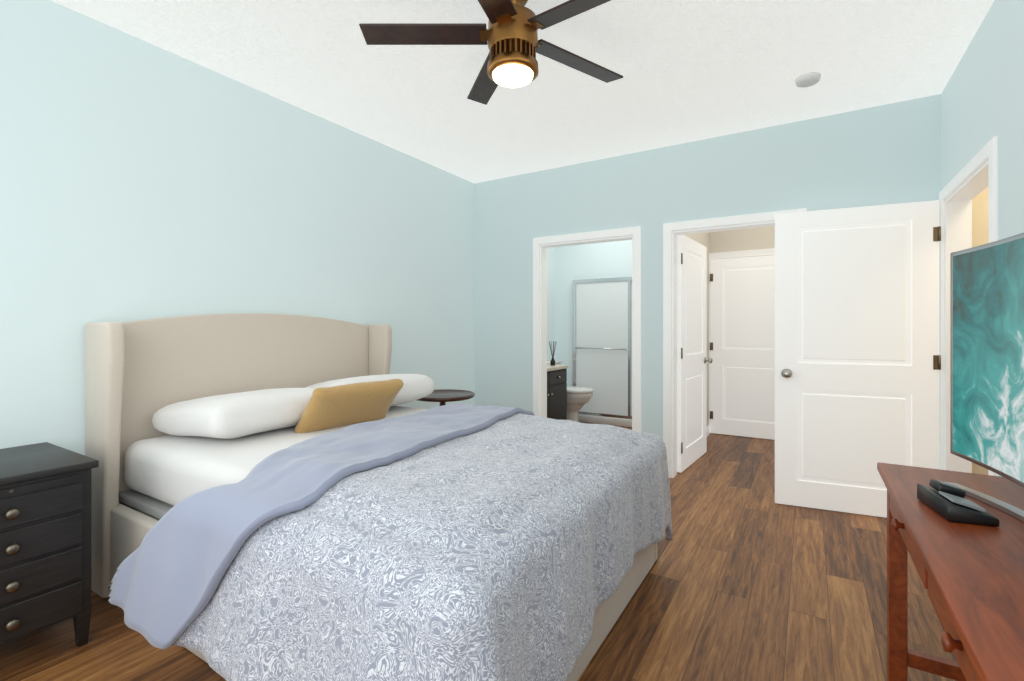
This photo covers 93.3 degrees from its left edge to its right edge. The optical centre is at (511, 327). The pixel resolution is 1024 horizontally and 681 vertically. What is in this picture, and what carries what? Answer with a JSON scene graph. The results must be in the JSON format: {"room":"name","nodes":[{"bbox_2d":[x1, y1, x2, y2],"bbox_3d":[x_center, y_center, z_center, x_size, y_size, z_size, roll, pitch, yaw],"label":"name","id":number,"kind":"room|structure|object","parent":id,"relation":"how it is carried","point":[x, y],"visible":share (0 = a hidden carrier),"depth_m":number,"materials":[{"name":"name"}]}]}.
{"room":"bedroom","nodes":[
{"label":"bedroom","id":0,"kind":"room"},
{"bbox_2d":[0,0,554,454],"bbox_3d":[-0.923,-0.133,4.278,0.120,2.737,7.670,0,0,32],"label":"wall","id":1,"kind":"structure","parent":0,"point":[140,178],"depth_m":2.67,"materials":[{"name":"blue paint"}]},
{"bbox_2d":[0,422,957,680],"bbox_3d":[1.221,1.276,2.858,5.620,0.080,7.850,0,0,32],"label":"floor","id":2,"kind":"structure","parent":0,"point":[747,578],"depth_m":2.11,"materials":[{"name":"brown wood"}]},
{"bbox_2d":[0,442,98,646],"bbox_3d":[-1.985,0.877,1.835,0.596,0.718,0.485,0,0,32],"label":"nightstand","id":3,"kind":"object","parent":2,"relation":"on","point":[45,534],"visible":1,"depth_m":1.79,"materials":[{"name":"black wood"}]},
{"bbox_2d":[85,313,671,680],"bbox_3d":[-0.606,0.574,2.381,2.379,1.325,2.025,0,0,32],"label":"bed","id":4,"kind":"object","parent":2,"relation":"on","point":[282,497],"visible":1,"depth_m":1.64,"materials":[{"name":"fabric"}]},
{"bbox_2d":[417,389,474,405],"bbox_3d":[-0.570,0.887,3.973,0.530,0.697,0.530,0,0,32],"label":"side table","id":5,"kind":"object","parent":2,"relation":"on","point":[442,396],"visible":0.38,"depth_m":3.90,"materials":[{"name":"brown wood"}]},
{"bbox_2d":[547,364,568,419],"bbox_3d":[0.199,0.796,5.444,0.544,0.880,0.972,0,0,32],"label":"bathroom vanity","id":6,"kind":"object","parent":2,"relation":"on","point":[556,392],"visible":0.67,"depth_m":5.49,"materials":[{"name":"black wood"}]},
{"bbox_2d":[549,341,556,365],"bbox_3d":[0.475,0.299,5.666,0.080,0.282,0.116,0,0,32],"label":"diffuser","id":7,"kind":"object","parent":6,"relation":"on","point":[552,361],"visible":1,"depth_m":5.65,"materials":[{"name":"black"}]},
{"bbox_2d":[547,360,593,421],"bbox_3d":[0.688,0.834,6.088,0.705,0.805,0.420,0,0,32],"label":"toilet","id":8,"kind":"object","parent":2,"relation":"on","point":[579,398],"visible":0.44,"depth_m":5.90,"materials":[{"name":"white ceramic"}]},
{"bbox_2d":[572,277,631,427],"bbox_3d":[1.455,0.301,6.043,1.510,1.870,0.104,0,0,32],"label":"shower","id":9,"kind":"object","parent":2,"relation":"on","point":[602,337],"visible":0.58,"depth_m":6.20,"materials":[{"name":"white glass"}]},
{"bbox_2d":[877,462,1023,680],"bbox_3d":[1.145,0.856,0.993,0.510,0.760,1.390,0,0,32],"label":"desk","id":10,"kind":"object","parent":2,"relation":"on","point":[971,577],"visible":1,"depth_m":1.06,"materials":[{"name":"brown wood"}]},
{"bbox_2d":[917,479,999,526],"bbox_3d":[1.143,0.443,1.247,0.100,0.063,0.170,0,0,19],"label":"phone","id":11,"kind":"object","parent":10,"relation":"on","point":[948,502],"visible":1,"depth_m":1.20,"materials":[{"name":"black plastic"}]},
{"bbox_2d":[946,233,1023,521],"bbox_3d":[1.157,0.118,1.044,0.194,0.714,1.110,0,0,32],"label":"tv","id":12,"kind":"object","parent":10,"relation":"on","point":[987,356],"visible":0.88,"depth_m":1.36,"materials":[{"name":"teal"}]},
{"bbox_2d":[51,0,993,182],"bbox_3d":[1.221,-1.541,2.858,5.620,0.080,7.850,0,0,32],"label":"ceiling","id":13,"kind":"structure","parent":0,"point":[692,70],"depth_m":2.77,"materials":[{"name":"paint"}]},
{"bbox_2d":[359,0,623,104],"bbox_3d":[0.028,-1.296,2.115,1.263,0.409,1.295,0,0,32],"label":"ceiling fan","id":14,"kind":"object","parent":13,"relation":"hanging from","point":[510,36],"visible":1,"depth_m":2.10,"materials":[{"name":"brown wood"}]},
{"bbox_2d":[795,72,820,87],"bbox_3d":[1.775,-1.480,2.900,0.132,0.039,0.132,0,0,32],"label":"smoke detector","id":15,"kind":"object","parent":13,"relation":"attached to","point":[809,79],"visible":0.98,"depth_m":2.87,"materials":[{"name":"white plastic"}]},
{"bbox_2d":[555,240,631,385],"bbox_3d":[1.414,-0.133,6.206,1.850,2.737,0.120,0,0,32],"label":"wall","id":16,"kind":"structure","parent":0,"point":[613,259],"depth_m":6.50,"materials":[{"name":"blue paint"}]},
{"bbox_2d":[685,232,708,426],"bbox_3d":[2.030,-0.133,5.326,0.120,2.737,2.796,0,0,32],"label":"wall","id":17,"kind":"structure","parent":0,"point":[702,239],"depth_m":5.58,"materials":[{"name":"white paint"}]},
{"bbox_2d":[677,235,712,472],"bbox_3d":[1.679,0.215,4.421,0.178,2.018,0.853,0,0,32],"label":"hall door","id":18,"kind":"structure","parent":17,"relation":"in","point":[692,359],"depth_m":4.35,"materials":[{"name":"white wood"}]},
{"bbox_2d":[474,94,987,474],"bbox_3d":[1.820,-0.133,3.739,5.120,2.737,0.130,0,0,32],"label":"wall","id":19,"kind":"structure","parent":0,"point":[886,154],"depth_m":4.03,"materials":[{"name":"blue paint"}]},
{"bbox_2d":[533,226,640,432],"bbox_3d":[0.686,0.221,4.440,0.913,2.030,0.120,0,0,32],"label":"door frame","id":20,"kind":"structure","parent":19,"relation":"attached to","point":[543,330],"depth_m":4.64,"materials":[{"name":"white wood"}]},
{"bbox_2d":[663,208,806,477],"bbox_3d":[1.724,0.221,3.804,0.880,2.030,0.120,0,0,32],"label":"door frame","id":21,"kind":"structure","parent":19,"relation":"attached to","point":[674,327],"depth_m":3.98,"materials":[{"name":"white wood"}]},
{"bbox_2d":[709,226,774,439],"bbox_3d":[3.020,-0.133,5.315,1.580,2.737,0.120,0,0,32],"label":"wall","id":22,"kind":"structure","parent":0,"point":[758,238],"depth_m":5.49,"materials":[{"name":"white paint"}]},
{"bbox_2d":[709,248,774,424],"bbox_3d":[2.694,0.182,5.434,0.996,2.108,0.018,0,0,32],"label":"trim","id":23,"kind":"structure","parent":22,"relation":"attached to","point":[760,252],"depth_m":5.55,"materials":[{"name":"white wood"}]},
{"bbox_2d":[710,255,774,439],"bbox_3d":[2.666,0.215,5.394,0.867,2.018,0.107,0,0,32],"label":"door","id":24,"kind":"structure","parent":22,"relation":"in","point":[742,345],"depth_m":5.46,"materials":[{"name":"white wood"}]},
{"bbox_2d":[941,0,1023,476],"bbox_3d":[1.595,-0.133,1.095,0.120,2.737,4.634,0,0,32],"label":"wall","id":25,"kind":"structure","parent":0,"point":[982,100],"depth_m":2.20,"materials":[{"name":"blue paint"}]},
{"bbox_2d":[939,136,997,475],"bbox_3d":[2.503,0.187,2.594,0.138,2.098,1.056,0,0,32],"label":"door frame","id":26,"kind":"structure","parent":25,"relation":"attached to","point":[958,219],"depth_m":2.98,"materials":[{"name":"white wood"}]},
{"bbox_2d":[775,200,940,517],"bbox_3d":[2.243,0.215,3.180,0.905,2.018,0.213,0,0,32],"label":"door","id":27,"kind":"structure","parent":26,"relation":"attached to","point":[857,362],"depth_m":3.19,"materials":[{"name":"white wood"}]}
]}

